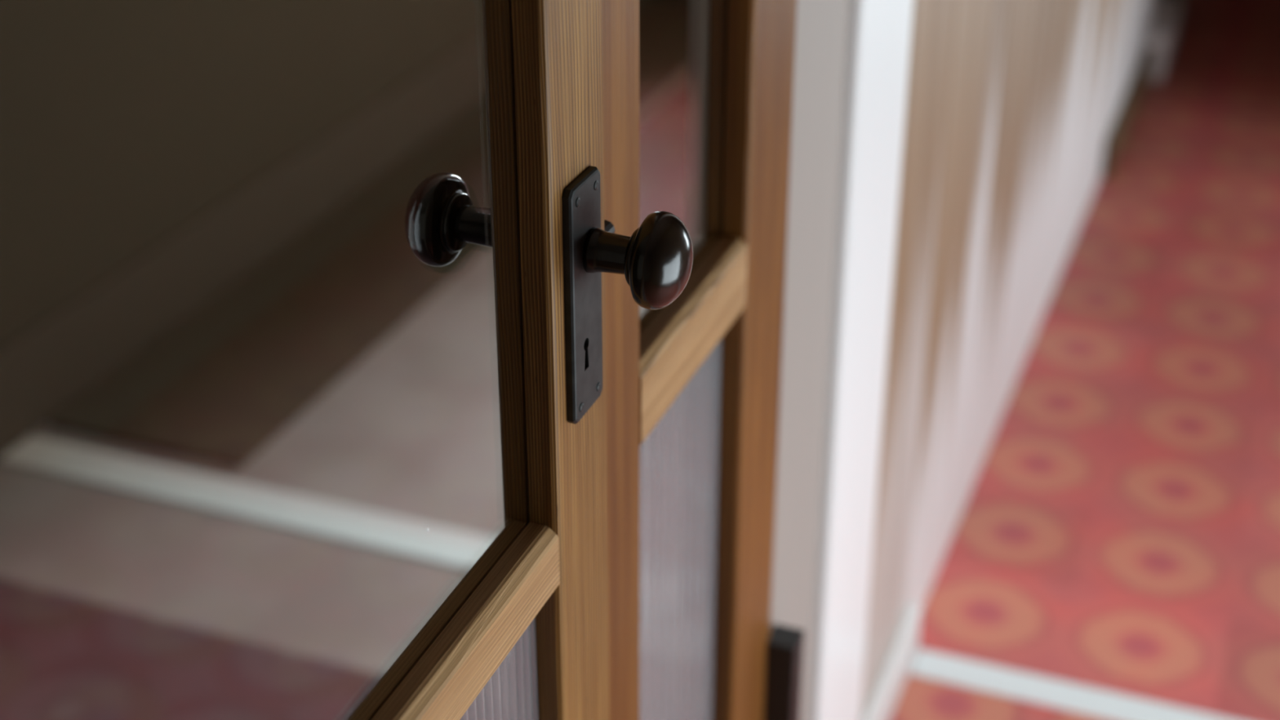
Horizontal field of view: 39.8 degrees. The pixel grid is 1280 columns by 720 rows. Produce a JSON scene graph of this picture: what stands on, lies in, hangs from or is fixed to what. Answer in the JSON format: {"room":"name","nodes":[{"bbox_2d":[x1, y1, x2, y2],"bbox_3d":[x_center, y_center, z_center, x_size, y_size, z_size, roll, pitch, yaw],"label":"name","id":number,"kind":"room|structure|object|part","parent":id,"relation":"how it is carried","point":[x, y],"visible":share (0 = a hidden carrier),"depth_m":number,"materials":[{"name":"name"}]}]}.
{"room":"hallway","nodes":[
{"label":"hallway","id":0,"kind":"room"},
{"bbox_2d":[0,0,483,349],"bbox_3d":[-0.816,-1.261,2.722,0.120,2.500,7.980,10,30,19],"label":"wall","id":1,"kind":"structure","parent":0,"point":[124,123],"depth_m":2.98,"materials":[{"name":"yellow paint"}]},
{"bbox_2d":[0,31,486,456],"bbox_3d":[-0.753,-0.217,3.252,0.014,0.160,7.800,10,30,19],"label":"trim","id":2,"kind":"structure","parent":1,"relation":"attached to","point":[47,368],"depth_m":3.20,"materials":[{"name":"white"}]},
{"bbox_2d":[0,0,1279,719],"bbox_3d":[-0.499,-0.078,3.215,5.000,0.050,8.000,10,30,19],"label":"floor","id":3,"kind":"structure","parent":0,"point":[1117,528],"depth_m":2.61,"materials":[{"name":"red carpet"}]},
{"bbox_2d":[0,435,495,569],"bbox_3d":[-0.335,0.258,2.538,1.369,0.014,0.080,10,30,19],"label":"trim","id":4,"kind":"structure","parent":3,"relation":"on","point":[441,544],"depth_m":2.61,"materials":[{"name":"white paint"}]},
{"bbox_2d":[48,0,689,467],"bbox_3d":[-0.323,-0.421,3.790,0.355,0.012,2.515,10,30,19],"label":"runner rug","id":5,"kind":"object","parent":3,"relation":"on","point":[220,386],"visible":0.67,"depth_m":3.13,"materials":[{"name":"brown carpet"}]},
{"bbox_2d":[639,80,688,226],"bbox_3d":[0.614,-0.699,4.310,0.890,0.012,2.250,10,30,19],"label":"runner rug","id":6,"kind":"object","parent":3,"relation":"on","point":[663,135],"visible":0.02,"depth_m":3.80,"materials":[{"name":"red carpet"}]},
{"bbox_2d":[686,0,709,255],"bbox_3d":[0.091,-0.323,1.369,0.050,2.120,0.176,10,30,19],"label":"trim","id":7,"kind":"structure","parent":3,"relation":"on","point":[699,10],"depth_m":1.36,"materials":[{"name":"white paint"}]},
{"bbox_2d":[769,0,849,719],"bbox_3d":[0.128,-0.316,1.356,0.030,2.120,0.176,10,30,19],"label":"trim","id":8,"kind":"structure","parent":3,"relation":"on","point":[821,25],"depth_m":1.50,"materials":[{"name":"beige paint"}]},
{"bbox_2d":[602,0,804,719],"bbox_3d":[0.041,-0.187,1.117,0.060,2.102,0.431,10,30,19],"label":"glazed door","id":9,"kind":"structure","parent":8,"relation":"attached to","point":[693,382],"depth_m":1.27,"materials":[{"name":"brown wood"}]},
{"bbox_3d":[0.021,0.290,1.363,0.004,0.653,0.220,10,30,19],"label":"reeded pane","id":10,"kind":"part","parent":9,"relation":"part of","materials":[{"name":"white"}]},
{"bbox_3d":[0.025,-0.018,1.197,0.030,0.057,0.212,10,30,19],"label":"rail","id":11,"kind":"part","parent":9,"relation":"part of","materials":[{"name":"brown wood"}]},
{"bbox_2d":[910,648,1235,719],"bbox_3d":[0.965,0.504,2.077,1.308,0.014,0.054,10,30,19],"label":"trim","id":12,"kind":"structure","parent":3,"relation":"on","point":[954,670],"depth_m":2.23,"materials":[{"name":"grey paint"}]},
{"bbox_2d":[859,0,1161,719],"bbox_3d":[1.114,-1.690,3.526,0.045,2.500,4.910,10,30,19],"label":"wall","id":13,"kind":"structure","parent":0,"point":[1012,106],"depth_m":2.29,"materials":[{"name":"white paint"}]},
{"bbox_2d":[808,0,913,719],"bbox_3d":[0.182,-0.401,1.516,0.080,2.120,0.198,10,30,19],"label":"trim","id":14,"kind":"structure","parent":13,"relation":"attached to","point":[879,35],"depth_m":1.68,"materials":[{"name":"white paint"}]},
{"bbox_2d":[862,603,921,719],"bbox_3d":[0.308,0.404,2.179,0.016,0.075,0.268,10,30,19],"label":"baseboard","id":15,"kind":"structure","parent":13,"relation":"attached to","point":[883,700],"depth_m":2.18,"materials":[{"name":"white paint"}]},
{"bbox_2d":[1101,48,1152,177],"bbox_3d":[1.102,-0.566,3.985,0.020,0.085,0.650,10,30,19],"label":"baseboard","id":16,"kind":"structure","parent":13,"relation":"attached to","point":[1116,137],"depth_m":3.89,"materials":[{"name":"white paint"}]},
{"bbox_2d":[1144,0,1182,82],"bbox_3d":[1.296,-0.799,4.383,0.050,0.120,0.330,10,30,19],"label":"trim","id":17,"kind":"structure","parent":13,"relation":"attached to","point":[1162,34],"depth_m":4.27,"materials":[{"name":"white paint"}]},
{"bbox_2d":[1177,0,1186,31],"bbox_3d":[1.401,-1.849,4.141,0.044,2.200,0.250,10,30,19],"label":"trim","id":18,"kind":"structure","parent":13,"relation":"attached to","point":[1184,2],"depth_m":4.64,"materials":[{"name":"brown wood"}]},
{"bbox_3d":[-0.597,0.401,-0.390,0.070,2.500,1.575,10,30,19],"label":"wall","id":19,"kind":"structure","parent":0,"visible":0},
{"bbox_2d":[347,0,693,719],"bbox_3d":[-0.161,0.067,0.640,0.154,2.102,0.718,10,30,19],"label":"glazed door","id":20,"kind":"structure","parent":19,"relation":"in","point":[524,634],"depth_m":0.89,"materials":[{"name":"brown wood"}]},
{"bbox_3d":[-0.106,-0.074,0.924,0.030,0.050,0.050,10,30,19],"label":"knob","id":21,"kind":"part","parent":20,"relation":"part of","materials":[{"name":"brown metal"}]},
{"bbox_3d":[-0.160,0.230,0.716,0.030,0.040,0.571,10,30,19],"label":"rail","id":22,"kind":"part","parent":20,"relation":"part of","materials":[{"name":"brown wood"}]},
{"bbox_3d":[-0.162,0.538,0.881,0.004,0.670,0.580,10,30,19],"label":"reeded pane","id":23,"kind":"part","parent":20,"relation":"part of","materials":[{"name":"white"}]},
{"bbox_3d":[-0.029,-0.032,0.907,0.005,0.132,0.038,10,30,19],"label":"escutcheon plate","id":24,"kind":"part","parent":20,"relation":"part of","materials":[{"name":"metal"}]},
{"bbox_3d":[0.011,-0.050,0.886,0.030,0.050,0.050,10,30,19],"label":"knob","id":25,"kind":"part","parent":20,"relation":"part of","materials":[{"name":"brown metal"}]}
]}

